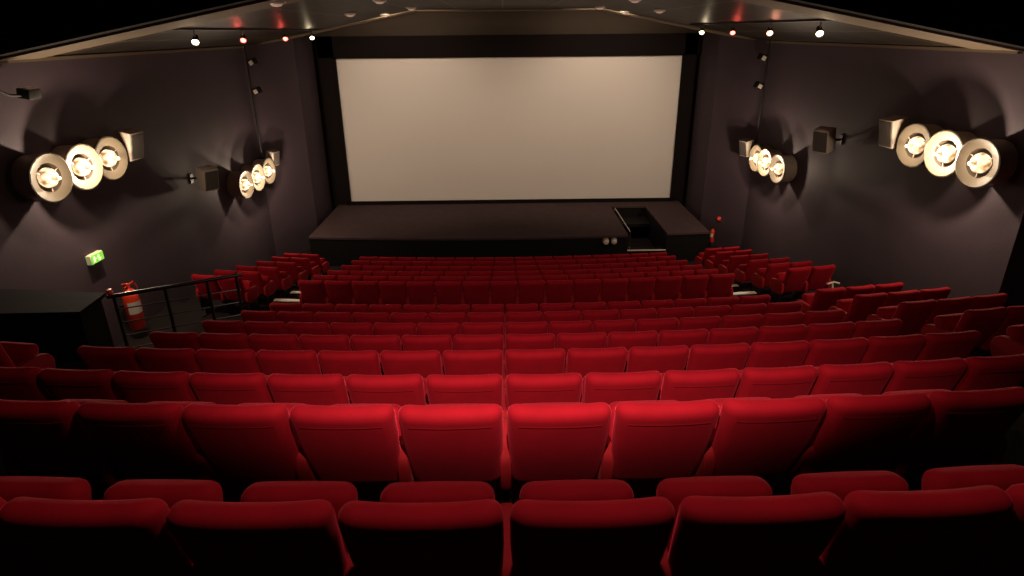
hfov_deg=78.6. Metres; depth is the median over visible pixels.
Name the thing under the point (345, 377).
armrest
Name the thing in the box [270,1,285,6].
recessed light
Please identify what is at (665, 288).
seat
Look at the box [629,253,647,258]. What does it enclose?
seat
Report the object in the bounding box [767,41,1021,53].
trim
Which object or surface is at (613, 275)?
seat
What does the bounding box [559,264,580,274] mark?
seat
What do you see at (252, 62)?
pipe
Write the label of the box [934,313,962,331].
seat cushion
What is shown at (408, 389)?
seat
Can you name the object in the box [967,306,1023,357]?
seat
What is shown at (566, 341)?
seat
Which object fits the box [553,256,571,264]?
seat
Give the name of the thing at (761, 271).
seat cushion
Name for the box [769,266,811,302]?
seat
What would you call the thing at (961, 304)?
seat
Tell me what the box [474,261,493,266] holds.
seat
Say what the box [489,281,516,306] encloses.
seat
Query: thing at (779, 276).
seat cushion
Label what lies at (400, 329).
seat
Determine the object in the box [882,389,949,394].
seat cushion
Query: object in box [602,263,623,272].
seat
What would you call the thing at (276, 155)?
grille
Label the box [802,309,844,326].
seat
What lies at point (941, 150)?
round wall lamp
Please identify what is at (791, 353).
seat
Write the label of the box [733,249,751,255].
seat
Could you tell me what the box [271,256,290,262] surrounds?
seat
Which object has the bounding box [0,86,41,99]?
wall speaker
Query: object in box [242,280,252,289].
seat cushion
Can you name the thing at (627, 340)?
seat
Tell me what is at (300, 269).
seat cushion
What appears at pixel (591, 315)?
seat
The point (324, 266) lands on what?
seat
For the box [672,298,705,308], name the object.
seat
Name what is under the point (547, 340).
seat
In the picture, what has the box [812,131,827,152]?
grille
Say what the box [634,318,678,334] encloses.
seat
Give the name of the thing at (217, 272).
seat
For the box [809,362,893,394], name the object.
seat
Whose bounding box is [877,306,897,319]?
seat cushion
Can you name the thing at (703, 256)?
seat
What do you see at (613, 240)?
spotlight
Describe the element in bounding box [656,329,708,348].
seat
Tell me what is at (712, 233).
fire extinguisher
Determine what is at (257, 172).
round wall lamp
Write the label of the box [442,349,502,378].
seat
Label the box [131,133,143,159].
grille
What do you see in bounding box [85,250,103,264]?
exit sign
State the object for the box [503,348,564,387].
seat
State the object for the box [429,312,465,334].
seat
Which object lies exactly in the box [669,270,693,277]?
seat
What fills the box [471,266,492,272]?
seat
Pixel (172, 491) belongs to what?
seat cushion
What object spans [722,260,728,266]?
seat cushion
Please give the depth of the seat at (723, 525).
1.94 m
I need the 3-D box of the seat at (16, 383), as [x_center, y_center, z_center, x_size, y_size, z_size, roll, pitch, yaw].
[-3.481,0.906,4.624,0.566,0.958,0.522,2,23,7]
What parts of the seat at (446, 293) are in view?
armrest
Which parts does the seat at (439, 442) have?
armrest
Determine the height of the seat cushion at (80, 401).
0.398 m
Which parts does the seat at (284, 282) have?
backrest, armrest, frame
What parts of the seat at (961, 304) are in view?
armrest, backrest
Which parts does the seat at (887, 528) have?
armrest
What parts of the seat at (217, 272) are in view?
backrest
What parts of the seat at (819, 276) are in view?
frame, armrest, backrest, armrest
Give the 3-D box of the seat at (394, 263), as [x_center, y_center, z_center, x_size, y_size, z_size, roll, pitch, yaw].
[-2.799,-0.310,16.151,0.566,0.958,0.522,2,22,6]
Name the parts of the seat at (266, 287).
backrest, armrest, frame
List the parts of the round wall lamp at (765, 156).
bulb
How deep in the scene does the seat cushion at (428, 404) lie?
3.47 m
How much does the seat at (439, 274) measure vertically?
0.958 m
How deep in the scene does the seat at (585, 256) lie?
16.64 m
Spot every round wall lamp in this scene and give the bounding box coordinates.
[11,153,72,202]
[50,144,102,189]
[81,136,127,179]
[227,170,253,198]
[240,164,264,190]
[252,158,275,183]
[749,145,771,171]
[757,149,782,175]
[769,154,796,182]
[896,123,943,166]
[924,130,976,176]
[955,138,1017,187]
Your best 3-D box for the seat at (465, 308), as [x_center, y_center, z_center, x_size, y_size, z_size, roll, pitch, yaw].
[-0.917,0.626,9.978,0.566,0.958,0.522,1,22,3]
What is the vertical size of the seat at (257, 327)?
0.958 m
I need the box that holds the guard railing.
[106,273,243,347]
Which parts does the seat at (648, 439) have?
armrest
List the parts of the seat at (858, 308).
armrest, backrest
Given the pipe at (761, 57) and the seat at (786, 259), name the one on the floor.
the seat at (786, 259)
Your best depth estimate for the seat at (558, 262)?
15.74 m
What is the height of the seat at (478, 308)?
0.958 m
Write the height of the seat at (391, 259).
0.958 m
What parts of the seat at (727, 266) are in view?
armrest, backrest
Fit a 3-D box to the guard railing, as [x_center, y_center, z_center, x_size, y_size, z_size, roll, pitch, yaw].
[-4.715,0.491,9.022,1.705,1.348,0.090,-12,25,-25]
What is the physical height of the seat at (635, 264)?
0.958 m
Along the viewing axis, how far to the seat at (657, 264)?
14.88 m
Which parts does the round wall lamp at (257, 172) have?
bulb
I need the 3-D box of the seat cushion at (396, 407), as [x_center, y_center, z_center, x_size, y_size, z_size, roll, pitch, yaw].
[-0.819,0.848,3.489,0.430,0.398,0.226,0,22,1]
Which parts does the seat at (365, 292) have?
armrest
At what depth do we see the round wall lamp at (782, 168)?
15.74 m
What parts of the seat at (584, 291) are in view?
armrest, backrest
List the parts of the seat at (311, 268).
backrest, armrest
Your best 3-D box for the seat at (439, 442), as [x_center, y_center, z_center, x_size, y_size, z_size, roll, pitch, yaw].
[-0.316,0.938,3.371,0.566,0.958,0.522,0,22,2]
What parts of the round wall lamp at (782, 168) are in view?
bulb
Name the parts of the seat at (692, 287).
backrest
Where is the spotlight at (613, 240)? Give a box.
[610,238,616,243]
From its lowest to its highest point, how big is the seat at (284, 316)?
0.958 m
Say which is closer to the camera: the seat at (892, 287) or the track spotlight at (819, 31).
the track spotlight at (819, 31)
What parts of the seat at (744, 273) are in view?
frame, armrest, backrest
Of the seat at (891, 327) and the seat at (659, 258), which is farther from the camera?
the seat at (659, 258)
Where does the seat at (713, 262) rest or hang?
on the floor
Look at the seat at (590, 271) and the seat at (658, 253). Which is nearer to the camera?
the seat at (590, 271)
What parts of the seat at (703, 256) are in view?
armrest, backrest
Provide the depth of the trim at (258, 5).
8.83 m
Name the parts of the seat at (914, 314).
armrest, backrest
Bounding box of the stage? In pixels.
[309,201,709,265]
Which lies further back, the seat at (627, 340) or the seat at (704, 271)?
the seat at (704, 271)
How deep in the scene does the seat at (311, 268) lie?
16.19 m
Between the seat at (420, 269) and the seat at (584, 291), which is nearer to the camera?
the seat at (584, 291)
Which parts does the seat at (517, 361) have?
armrest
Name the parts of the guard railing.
knob, post, post, handrail, post, post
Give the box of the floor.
[0,231,1023,503]
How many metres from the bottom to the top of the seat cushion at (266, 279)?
0.398 m
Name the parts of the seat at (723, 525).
armrest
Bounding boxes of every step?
[268,298,299,306]
[285,291,300,298]
[732,284,744,291]
[733,291,756,297]
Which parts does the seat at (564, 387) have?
armrest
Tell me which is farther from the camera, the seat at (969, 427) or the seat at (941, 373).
the seat at (941, 373)
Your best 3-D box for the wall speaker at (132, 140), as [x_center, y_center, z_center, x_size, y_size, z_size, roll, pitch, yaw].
[-6.928,-2.569,11.193,0.601,0.545,0.407,-1,22,-1]
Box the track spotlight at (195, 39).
[191,30,198,45]
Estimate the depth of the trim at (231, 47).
11.21 m
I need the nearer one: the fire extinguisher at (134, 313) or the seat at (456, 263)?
the fire extinguisher at (134, 313)
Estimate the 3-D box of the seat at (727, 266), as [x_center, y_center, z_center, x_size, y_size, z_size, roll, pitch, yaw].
[5.501,-0.422,15.602,0.566,0.958,0.522,-4,23,-9]
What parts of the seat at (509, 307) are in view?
backrest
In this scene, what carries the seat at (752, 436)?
on the floor
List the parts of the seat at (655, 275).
backrest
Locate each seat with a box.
[0,341,55,368]
[0,367,55,400]
[0,399,127,476]
[0,476,91,575]
[0,479,222,575]
[38,368,126,401]
[77,345,144,371]
[77,401,215,486]
[113,370,199,402]
[136,347,202,373]
[149,331,202,351]
[166,481,357,575]
[182,403,302,501]
[189,372,274,404]
[191,274,221,316]
[195,348,262,373]
[198,332,251,349]
[202,320,247,335]
[214,269,236,303]
[217,275,258,318]
[236,265,257,271]
[237,270,275,305]
[240,310,278,322]
[244,321,288,336]
[248,333,301,352]
[256,261,276,266]
[256,349,322,374]
[257,266,292,297]
[267,373,351,405]
[269,302,303,312]
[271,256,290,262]
[276,262,307,289]
[277,311,315,324]
[283,253,301,257]
[286,322,331,337]
[290,257,319,284]
[290,404,401,482]
[297,280,326,304]
[299,334,352,353]
[301,253,329,279]
[302,303,336,315]
[313,275,337,281]
[315,312,353,325]
[318,350,382,375]
[324,280,353,305]
[327,270,350,276]
[330,322,374,338]
[335,304,369,314]
[338,275,362,282]
[338,481,503,575]
[341,265,362,271]
[346,374,426,406]
[350,270,373,276]
[350,335,402,353]
[351,260,371,266]
[351,281,380,306]
[352,312,390,326]
[359,256,378,261]
[362,265,383,272]
[363,276,388,307]
[369,304,403,316]
[371,261,391,266]
[373,322,417,338]
[374,271,396,276]
[378,257,397,262]
[379,281,407,306]
[380,350,441,395]
[384,266,405,271]
[388,276,413,285]
[390,312,428,326]
[392,261,411,269]
[397,271,420,278]
[398,257,416,261]
[398,404,502,481]
[402,334,452,370]
[403,304,436,317]
[406,266,427,273]
[406,281,434,304]
[412,261,431,269]
[414,276,439,286]
[417,257,435,265]
[417,322,459,348]
[421,271,443,280]
[426,374,502,407]
[427,266,448,275]
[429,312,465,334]
[432,261,452,270]
[434,281,461,312]
[436,257,454,262]
[437,304,469,321]
[440,276,464,290]
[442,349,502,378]
[445,271,467,280]
[449,266,470,275]
[453,261,472,266]
[453,334,503,352]
[456,257,474,265]
[461,281,489,306]
[461,322,503,342]
[465,276,490,282]
[467,312,503,323]
[468,271,491,276]
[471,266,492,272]
[471,304,503,312]
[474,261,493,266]
[475,257,493,261]
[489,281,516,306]
[491,276,516,280]
[492,271,515,275]
[493,266,514,270]
[494,261,513,265]
[495,257,513,260]
[499,479,674,575]
[500,402,611,502]
[502,373,581,418]
[503,333,554,362]
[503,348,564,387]
[504,303,537,322]
[504,311,541,332]
[504,321,547,346]
[514,257,532,265]
[515,261,534,266]
[515,265,536,271]
[516,270,539,277]
[516,280,544,305]
[517,275,541,289]
[534,256,552,260]
[535,260,554,266]
[537,265,558,271]
[539,275,567,309]
[540,270,562,279]
[540,303,571,320]
[543,280,572,302]
[544,311,580,332]
[549,320,591,348]
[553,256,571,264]
[556,260,575,265]
[556,332,606,371]
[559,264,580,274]
[564,269,586,278]
[564,347,626,395]
[568,274,593,290]
[570,279,600,309]
[572,255,590,259]
[572,302,605,315]
[576,259,595,264]
[580,264,601,270]
[580,309,618,324]
[580,371,661,404]
[587,269,610,274]
[591,319,634,336]
[592,254,610,260]
[594,273,618,279]
[594,399,719,479]
[596,258,615,266]
[597,278,627,303]
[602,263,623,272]
[605,330,657,350]
[606,301,639,313]
[610,268,633,275]
[611,254,629,260]
[616,257,636,263]
[618,308,656,322]
[619,272,644,280]
[624,262,644,267]
[624,277,655,302]
[624,345,688,372]
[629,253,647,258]
[634,267,656,273]
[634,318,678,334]
[636,256,655,263]
[639,299,672,310]
[640,271,669,304]
[645,261,666,267]
[648,252,666,257]
[650,276,682,300]
[654,476,845,575]
[655,307,693,320]
[656,255,675,261]
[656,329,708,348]
[657,266,679,272]
[657,368,740,401]
[666,260,687,265]
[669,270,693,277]
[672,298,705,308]
[673,275,708,302]
[677,316,720,331]
[679,264,702,270]
[684,343,749,369]
[690,396,826,476]
[692,305,730,319]
[694,247,721,266]
[694,269,718,274]
[702,273,734,298]
[704,251,733,268]
[705,296,738,306]
[706,327,758,345]
[717,255,748,273]
[719,314,762,329]
[722,246,739,251]
[729,303,766,315]
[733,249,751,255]
[733,365,817,398]
[734,259,768,288]
[737,294,770,304]
[743,340,809,368]
[747,253,768,262]
[751,262,789,294]
[755,324,807,341]
[761,312,804,326]
[762,257,789,289]
[764,301,802,314]
[768,392,930,495]
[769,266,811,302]
[781,261,811,296]
[791,470,1013,575]
[793,264,835,301]
[796,287,845,313]
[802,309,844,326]
[802,337,868,366]
[804,322,855,342]
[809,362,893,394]
[828,292,887,322]
[842,285,874,298]
[851,319,902,339]
[858,334,925,363]
[865,387,1023,476]
[866,299,936,335]
[872,282,903,293]
[880,358,967,394]
[882,290,919,306]
[914,330,980,360]
[915,296,972,333]
[916,287,950,300]
[921,307,1007,347]
[921,464,1023,575]
[951,354,1023,390]
[967,293,1007,309]
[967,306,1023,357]
[990,324,1023,355]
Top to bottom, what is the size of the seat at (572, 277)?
0.958 m
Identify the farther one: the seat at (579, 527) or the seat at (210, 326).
the seat at (210, 326)
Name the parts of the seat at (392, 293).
armrest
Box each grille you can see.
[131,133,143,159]
[205,170,218,190]
[273,152,279,164]
[739,142,745,155]
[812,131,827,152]
[879,121,891,147]
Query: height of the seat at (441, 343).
0.958 m
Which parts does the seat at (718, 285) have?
armrest, armrest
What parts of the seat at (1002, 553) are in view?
armrest, backrest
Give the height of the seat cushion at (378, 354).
0.398 m
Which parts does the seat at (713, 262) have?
armrest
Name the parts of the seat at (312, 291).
armrest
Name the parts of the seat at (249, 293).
armrest, frame, backrest, armrest, frame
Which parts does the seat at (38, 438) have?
armrest, frame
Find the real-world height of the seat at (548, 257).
0.958 m
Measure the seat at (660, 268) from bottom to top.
0.958 m
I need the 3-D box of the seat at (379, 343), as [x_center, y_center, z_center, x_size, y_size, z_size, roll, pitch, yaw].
[-1.409,0.848,6.711,0.566,0.958,0.522,1,22,4]
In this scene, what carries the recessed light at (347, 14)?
in the ceiling
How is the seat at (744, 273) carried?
on the floor
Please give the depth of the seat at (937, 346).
5.48 m
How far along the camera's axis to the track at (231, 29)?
11.96 m
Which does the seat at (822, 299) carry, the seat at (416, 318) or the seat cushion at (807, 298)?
the seat cushion at (807, 298)
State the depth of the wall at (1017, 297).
9.27 m
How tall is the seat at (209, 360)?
0.958 m
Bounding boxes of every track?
[172,28,315,30]
[690,19,831,24]
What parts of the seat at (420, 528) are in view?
armrest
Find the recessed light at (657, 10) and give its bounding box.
[654,9,665,12]
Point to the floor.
(1014, 454)
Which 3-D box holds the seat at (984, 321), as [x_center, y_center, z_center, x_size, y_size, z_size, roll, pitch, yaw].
[5.136,0.596,7.173,0.566,0.958,0.522,-4,23,-7]
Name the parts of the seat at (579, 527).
armrest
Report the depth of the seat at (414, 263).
15.74 m
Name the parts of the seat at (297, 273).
backrest, armrest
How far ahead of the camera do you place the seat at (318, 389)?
4.12 m
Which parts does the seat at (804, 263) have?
backrest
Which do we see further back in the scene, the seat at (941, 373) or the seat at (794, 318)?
the seat at (794, 318)
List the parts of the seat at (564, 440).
armrest, frame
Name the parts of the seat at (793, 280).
frame, armrest, backrest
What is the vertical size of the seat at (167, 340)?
0.958 m
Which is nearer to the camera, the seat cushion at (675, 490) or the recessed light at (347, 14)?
the seat cushion at (675, 490)
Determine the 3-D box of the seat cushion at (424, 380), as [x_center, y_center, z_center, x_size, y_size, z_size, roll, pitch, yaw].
[-0.837,0.852,4.585,0.430,0.398,0.226,0,22,1]
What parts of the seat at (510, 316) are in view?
backrest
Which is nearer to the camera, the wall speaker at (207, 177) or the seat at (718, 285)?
the seat at (718, 285)
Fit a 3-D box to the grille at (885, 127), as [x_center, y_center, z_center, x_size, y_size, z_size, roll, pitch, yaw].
[6.634,-2.737,11.111,0.108,0.431,0.310,-4,23,-8]
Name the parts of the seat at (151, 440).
armrest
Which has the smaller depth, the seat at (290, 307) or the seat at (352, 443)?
the seat at (352, 443)
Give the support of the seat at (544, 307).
on the floor
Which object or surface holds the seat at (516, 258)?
on the floor
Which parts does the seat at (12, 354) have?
backrest, armrest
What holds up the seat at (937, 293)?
on the floor
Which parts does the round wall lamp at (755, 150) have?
bulb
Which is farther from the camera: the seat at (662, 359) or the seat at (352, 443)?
the seat at (662, 359)
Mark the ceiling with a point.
(306, 14)
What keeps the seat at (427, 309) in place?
on the floor
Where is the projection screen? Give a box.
[315,33,701,204]
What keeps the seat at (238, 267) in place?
on the floor
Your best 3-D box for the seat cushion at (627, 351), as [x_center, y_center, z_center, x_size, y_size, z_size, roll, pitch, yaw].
[1.238,0.773,5.755,0.430,0.398,0.226,-2,22,-2]
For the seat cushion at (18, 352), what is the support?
on the seat at (12, 354)
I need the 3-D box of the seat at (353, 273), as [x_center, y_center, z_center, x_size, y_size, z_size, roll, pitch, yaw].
[-3.292,-0.007,14.025,0.566,0.958,0.522,2,22,6]
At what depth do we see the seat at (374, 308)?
9.62 m
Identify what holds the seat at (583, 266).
on the floor
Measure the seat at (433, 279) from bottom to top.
0.958 m
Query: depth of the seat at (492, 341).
6.32 m
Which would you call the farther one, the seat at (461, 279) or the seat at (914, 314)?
the seat at (461, 279)
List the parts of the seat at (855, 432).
frame, armrest, backrest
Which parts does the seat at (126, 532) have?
armrest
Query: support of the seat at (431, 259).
on the floor
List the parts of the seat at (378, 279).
backrest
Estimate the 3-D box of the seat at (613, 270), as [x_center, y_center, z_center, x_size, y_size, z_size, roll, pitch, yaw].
[2.389,-0.065,14.033,0.566,0.958,0.522,-1,22,-2]
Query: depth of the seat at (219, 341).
6.40 m
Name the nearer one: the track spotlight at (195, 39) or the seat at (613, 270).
the track spotlight at (195, 39)
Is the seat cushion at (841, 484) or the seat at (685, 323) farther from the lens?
the seat at (685, 323)
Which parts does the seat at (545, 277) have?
backrest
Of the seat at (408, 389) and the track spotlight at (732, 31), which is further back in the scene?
the track spotlight at (732, 31)
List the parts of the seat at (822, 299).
armrest, backrest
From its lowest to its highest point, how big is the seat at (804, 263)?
0.958 m
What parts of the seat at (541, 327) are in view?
backrest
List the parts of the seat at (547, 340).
armrest, backrest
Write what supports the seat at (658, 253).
on the floor
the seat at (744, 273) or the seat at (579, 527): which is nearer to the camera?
the seat at (579, 527)
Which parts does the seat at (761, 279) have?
frame, armrest, backrest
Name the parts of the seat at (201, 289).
armrest, backrest, frame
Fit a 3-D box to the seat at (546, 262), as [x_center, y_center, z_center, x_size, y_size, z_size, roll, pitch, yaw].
[0.818,-0.327,16.109,0.566,0.958,0.522,0,22,0]
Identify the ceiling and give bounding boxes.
[3,0,1019,56]
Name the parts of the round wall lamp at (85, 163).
bulb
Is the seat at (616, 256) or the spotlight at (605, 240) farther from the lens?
the spotlight at (605, 240)
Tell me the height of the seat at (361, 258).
0.958 m
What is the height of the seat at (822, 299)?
0.958 m
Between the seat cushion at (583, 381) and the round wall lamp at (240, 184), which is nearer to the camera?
the seat cushion at (583, 381)
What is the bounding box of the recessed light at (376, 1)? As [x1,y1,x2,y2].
[372,0,386,3]
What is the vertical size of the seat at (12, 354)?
0.958 m
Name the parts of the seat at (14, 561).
backrest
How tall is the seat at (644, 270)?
0.958 m
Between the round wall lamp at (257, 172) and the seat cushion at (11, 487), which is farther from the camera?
the round wall lamp at (257, 172)
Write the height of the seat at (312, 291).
0.958 m
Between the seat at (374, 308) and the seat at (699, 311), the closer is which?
the seat at (699, 311)
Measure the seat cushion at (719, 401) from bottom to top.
0.398 m
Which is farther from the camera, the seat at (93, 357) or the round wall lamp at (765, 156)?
the round wall lamp at (765, 156)
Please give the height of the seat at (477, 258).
0.958 m
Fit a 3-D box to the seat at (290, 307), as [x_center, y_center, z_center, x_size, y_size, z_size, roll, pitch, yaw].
[-3.538,0.603,10.095,0.566,0.958,0.522,2,23,7]
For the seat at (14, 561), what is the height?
0.958 m
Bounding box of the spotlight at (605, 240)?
[602,238,608,244]
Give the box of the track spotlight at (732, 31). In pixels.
[730,24,735,35]
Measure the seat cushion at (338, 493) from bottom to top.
0.398 m
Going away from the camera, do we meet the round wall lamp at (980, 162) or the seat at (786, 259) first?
the round wall lamp at (980, 162)
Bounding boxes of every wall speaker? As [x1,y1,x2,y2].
[0,86,41,99]
[114,128,143,160]
[189,165,218,191]
[259,149,279,165]
[739,138,760,156]
[812,126,843,153]
[879,115,908,148]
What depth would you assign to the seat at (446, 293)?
11.69 m
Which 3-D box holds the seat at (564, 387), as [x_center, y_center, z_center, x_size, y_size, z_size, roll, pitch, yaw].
[0.191,0.936,4.468,0.566,0.958,0.522,0,22,2]
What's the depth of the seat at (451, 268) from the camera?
14.69 m
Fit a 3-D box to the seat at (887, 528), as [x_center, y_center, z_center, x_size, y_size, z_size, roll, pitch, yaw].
[1.276,1.001,2.293,0.566,0.958,0.522,-1,22,0]
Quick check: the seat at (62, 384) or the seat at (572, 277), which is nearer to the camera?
the seat at (62, 384)
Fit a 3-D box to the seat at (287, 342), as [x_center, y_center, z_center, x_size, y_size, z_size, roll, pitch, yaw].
[-2.459,0.842,6.750,0.566,0.958,0.522,2,22,5]
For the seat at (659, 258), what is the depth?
15.95 m
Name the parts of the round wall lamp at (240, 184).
bulb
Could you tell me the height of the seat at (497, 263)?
0.958 m
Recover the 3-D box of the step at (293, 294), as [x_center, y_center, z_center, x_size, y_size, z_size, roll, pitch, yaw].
[-4.577,0.299,14.168,1.000,0.306,0.410,2,22,6]
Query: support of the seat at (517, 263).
on the floor
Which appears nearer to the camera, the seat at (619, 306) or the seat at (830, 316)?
the seat at (830, 316)
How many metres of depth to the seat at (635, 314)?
8.59 m
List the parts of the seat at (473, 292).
armrest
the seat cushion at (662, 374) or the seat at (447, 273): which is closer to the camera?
the seat cushion at (662, 374)
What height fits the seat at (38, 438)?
0.958 m
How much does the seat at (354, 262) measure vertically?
0.958 m
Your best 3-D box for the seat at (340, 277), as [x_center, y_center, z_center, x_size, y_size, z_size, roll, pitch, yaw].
[-3.281,0.118,12.985,0.566,0.958,0.522,2,22,6]
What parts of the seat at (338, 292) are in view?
armrest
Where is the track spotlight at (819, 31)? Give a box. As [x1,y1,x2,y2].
[816,21,823,36]
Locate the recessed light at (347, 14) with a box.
[344,13,355,16]
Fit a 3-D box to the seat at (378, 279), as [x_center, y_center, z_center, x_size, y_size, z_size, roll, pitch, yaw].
[-2.765,0.126,12.952,0.566,0.958,0.522,2,22,6]
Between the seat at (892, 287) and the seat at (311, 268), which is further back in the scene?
the seat at (311, 268)
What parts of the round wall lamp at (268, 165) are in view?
bulb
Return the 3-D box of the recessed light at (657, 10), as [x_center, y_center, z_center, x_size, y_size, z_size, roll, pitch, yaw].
[3.296,-6.172,13.945,0.260,0.085,0.260,-1,22,-1]
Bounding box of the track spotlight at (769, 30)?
[766,23,772,35]
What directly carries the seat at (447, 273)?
on the floor
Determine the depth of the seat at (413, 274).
13.57 m
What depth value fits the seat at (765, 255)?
15.31 m
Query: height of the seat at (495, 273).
0.958 m
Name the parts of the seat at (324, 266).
backrest, armrest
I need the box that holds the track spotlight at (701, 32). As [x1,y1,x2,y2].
[699,25,703,34]
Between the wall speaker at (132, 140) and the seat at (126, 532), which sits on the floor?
the seat at (126, 532)
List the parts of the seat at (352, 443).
armrest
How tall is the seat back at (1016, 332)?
0.398 m
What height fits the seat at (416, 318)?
0.958 m
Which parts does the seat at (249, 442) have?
armrest, frame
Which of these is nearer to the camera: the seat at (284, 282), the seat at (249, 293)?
the seat at (249, 293)
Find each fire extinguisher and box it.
[119,281,145,329]
[709,226,715,241]
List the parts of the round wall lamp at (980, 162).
bulb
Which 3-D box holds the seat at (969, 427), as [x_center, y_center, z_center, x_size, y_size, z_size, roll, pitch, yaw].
[2.326,0.874,3.466,0.588,0.958,0.531,-2,22,-4]
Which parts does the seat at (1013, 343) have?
armrest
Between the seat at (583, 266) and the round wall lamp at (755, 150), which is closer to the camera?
the seat at (583, 266)
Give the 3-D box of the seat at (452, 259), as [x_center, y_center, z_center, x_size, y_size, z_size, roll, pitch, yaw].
[-1.776,-0.442,16.983,0.566,0.958,0.522,1,22,4]
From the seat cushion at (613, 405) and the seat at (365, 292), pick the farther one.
the seat at (365, 292)
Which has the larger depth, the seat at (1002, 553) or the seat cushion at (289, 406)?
the seat cushion at (289, 406)
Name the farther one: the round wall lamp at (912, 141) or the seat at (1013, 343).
the round wall lamp at (912, 141)
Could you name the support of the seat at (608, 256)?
on the floor
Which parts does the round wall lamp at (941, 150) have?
bulb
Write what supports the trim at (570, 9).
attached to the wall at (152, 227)
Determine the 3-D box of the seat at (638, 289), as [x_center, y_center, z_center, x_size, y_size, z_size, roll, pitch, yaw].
[2.410,0.176,12.062,0.566,0.958,0.522,-1,22,-2]
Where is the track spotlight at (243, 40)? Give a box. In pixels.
[240,30,246,43]
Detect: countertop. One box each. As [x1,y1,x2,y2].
[0,289,113,360]
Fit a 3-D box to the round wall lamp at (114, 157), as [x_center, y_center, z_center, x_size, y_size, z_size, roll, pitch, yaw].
[-6.933,-2.219,10.683,0.500,0.730,0.730,3,23,10]
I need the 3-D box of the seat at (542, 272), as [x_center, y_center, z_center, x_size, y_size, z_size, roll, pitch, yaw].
[0.841,-0.016,13.950,0.566,0.958,0.522,0,22,0]
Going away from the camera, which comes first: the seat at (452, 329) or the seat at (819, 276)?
the seat at (452, 329)
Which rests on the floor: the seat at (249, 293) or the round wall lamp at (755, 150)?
the seat at (249, 293)
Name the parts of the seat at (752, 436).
armrest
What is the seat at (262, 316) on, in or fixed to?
on the floor
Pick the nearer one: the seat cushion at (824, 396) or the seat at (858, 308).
the seat cushion at (824, 396)
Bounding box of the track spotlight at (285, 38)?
[283,30,287,41]
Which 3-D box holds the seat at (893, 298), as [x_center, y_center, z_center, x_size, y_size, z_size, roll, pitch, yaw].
[5.671,0.417,9.475,0.566,0.958,0.522,-4,23,-8]
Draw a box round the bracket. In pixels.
[827,281,839,287]
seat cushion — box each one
[0,341,38,365]
[0,476,91,501]
[63,399,127,404]
[103,479,222,508]
[149,401,215,408]
[239,403,302,445]
[240,481,357,554]
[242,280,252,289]
[262,276,269,284]
[280,271,286,278]
[297,266,302,272]
[331,404,401,441]
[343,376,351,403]
[378,354,382,374]
[380,481,494,502]
[423,378,426,400]
[426,404,482,405]
[519,479,633,500]
[523,402,584,404]
[582,376,585,401]
[609,400,678,440]
[625,351,628,371]
[656,476,772,551]
[657,373,664,399]
[709,397,770,441]
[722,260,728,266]
[739,264,746,271]
[757,268,765,276]
[776,272,785,281]
[791,470,908,501]
[794,393,860,402]
[802,293,814,304]
[836,298,852,311]
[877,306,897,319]
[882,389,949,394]
[921,464,1023,490]
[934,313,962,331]
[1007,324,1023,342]
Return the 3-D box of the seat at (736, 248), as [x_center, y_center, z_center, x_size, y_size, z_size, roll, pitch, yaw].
[6.009,-0.764,17.587,0.588,0.958,0.531,-6,23,-12]
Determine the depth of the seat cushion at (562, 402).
3.47 m
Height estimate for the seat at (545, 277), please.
0.958 m
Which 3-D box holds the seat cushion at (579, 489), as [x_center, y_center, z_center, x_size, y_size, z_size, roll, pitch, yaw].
[0.245,0.933,2.373,0.430,0.398,0.226,-1,22,-1]
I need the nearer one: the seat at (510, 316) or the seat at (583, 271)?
the seat at (510, 316)
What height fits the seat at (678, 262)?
0.958 m
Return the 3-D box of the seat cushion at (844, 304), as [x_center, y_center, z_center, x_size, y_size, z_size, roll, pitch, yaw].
[5.148,0.363,9.508,0.430,0.398,0.226,-5,23,-10]
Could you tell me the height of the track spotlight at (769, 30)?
0.272 m
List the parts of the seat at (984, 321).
armrest, backrest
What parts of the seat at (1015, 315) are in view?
frame, armrest, backrest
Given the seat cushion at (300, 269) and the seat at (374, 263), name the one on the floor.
the seat at (374, 263)
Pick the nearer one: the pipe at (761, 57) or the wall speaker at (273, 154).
the pipe at (761, 57)
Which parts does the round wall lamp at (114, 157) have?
bulb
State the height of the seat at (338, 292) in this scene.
0.958 m
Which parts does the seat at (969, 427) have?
armrest, frame, backrest, armrest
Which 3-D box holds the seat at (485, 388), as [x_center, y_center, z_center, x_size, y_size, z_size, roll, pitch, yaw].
[-0.334,0.941,4.467,0.566,0.958,0.522,0,22,2]
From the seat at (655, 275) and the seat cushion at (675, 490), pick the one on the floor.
the seat at (655, 275)
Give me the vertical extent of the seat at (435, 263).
0.958 m
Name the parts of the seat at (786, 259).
backrest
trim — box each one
[0,0,1023,60]
[0,46,243,63]
[256,8,755,44]
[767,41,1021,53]
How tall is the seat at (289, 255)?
0.958 m
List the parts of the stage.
handrail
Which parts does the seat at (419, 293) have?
armrest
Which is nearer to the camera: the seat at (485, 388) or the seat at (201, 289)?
the seat at (485, 388)
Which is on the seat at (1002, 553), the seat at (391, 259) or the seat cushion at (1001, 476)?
the seat cushion at (1001, 476)
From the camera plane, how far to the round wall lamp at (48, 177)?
9.16 m
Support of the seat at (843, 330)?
on the floor
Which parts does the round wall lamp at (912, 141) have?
bulb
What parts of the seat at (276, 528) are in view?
armrest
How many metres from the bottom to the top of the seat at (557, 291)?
0.958 m
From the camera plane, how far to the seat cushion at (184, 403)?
3.51 m
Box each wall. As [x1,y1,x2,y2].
[0,35,332,346]
[313,10,699,210]
[684,32,1023,307]
[1008,257,1023,306]
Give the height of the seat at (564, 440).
0.958 m
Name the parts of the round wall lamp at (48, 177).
bulb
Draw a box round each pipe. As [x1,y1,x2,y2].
[244,46,262,152]
[753,41,770,142]

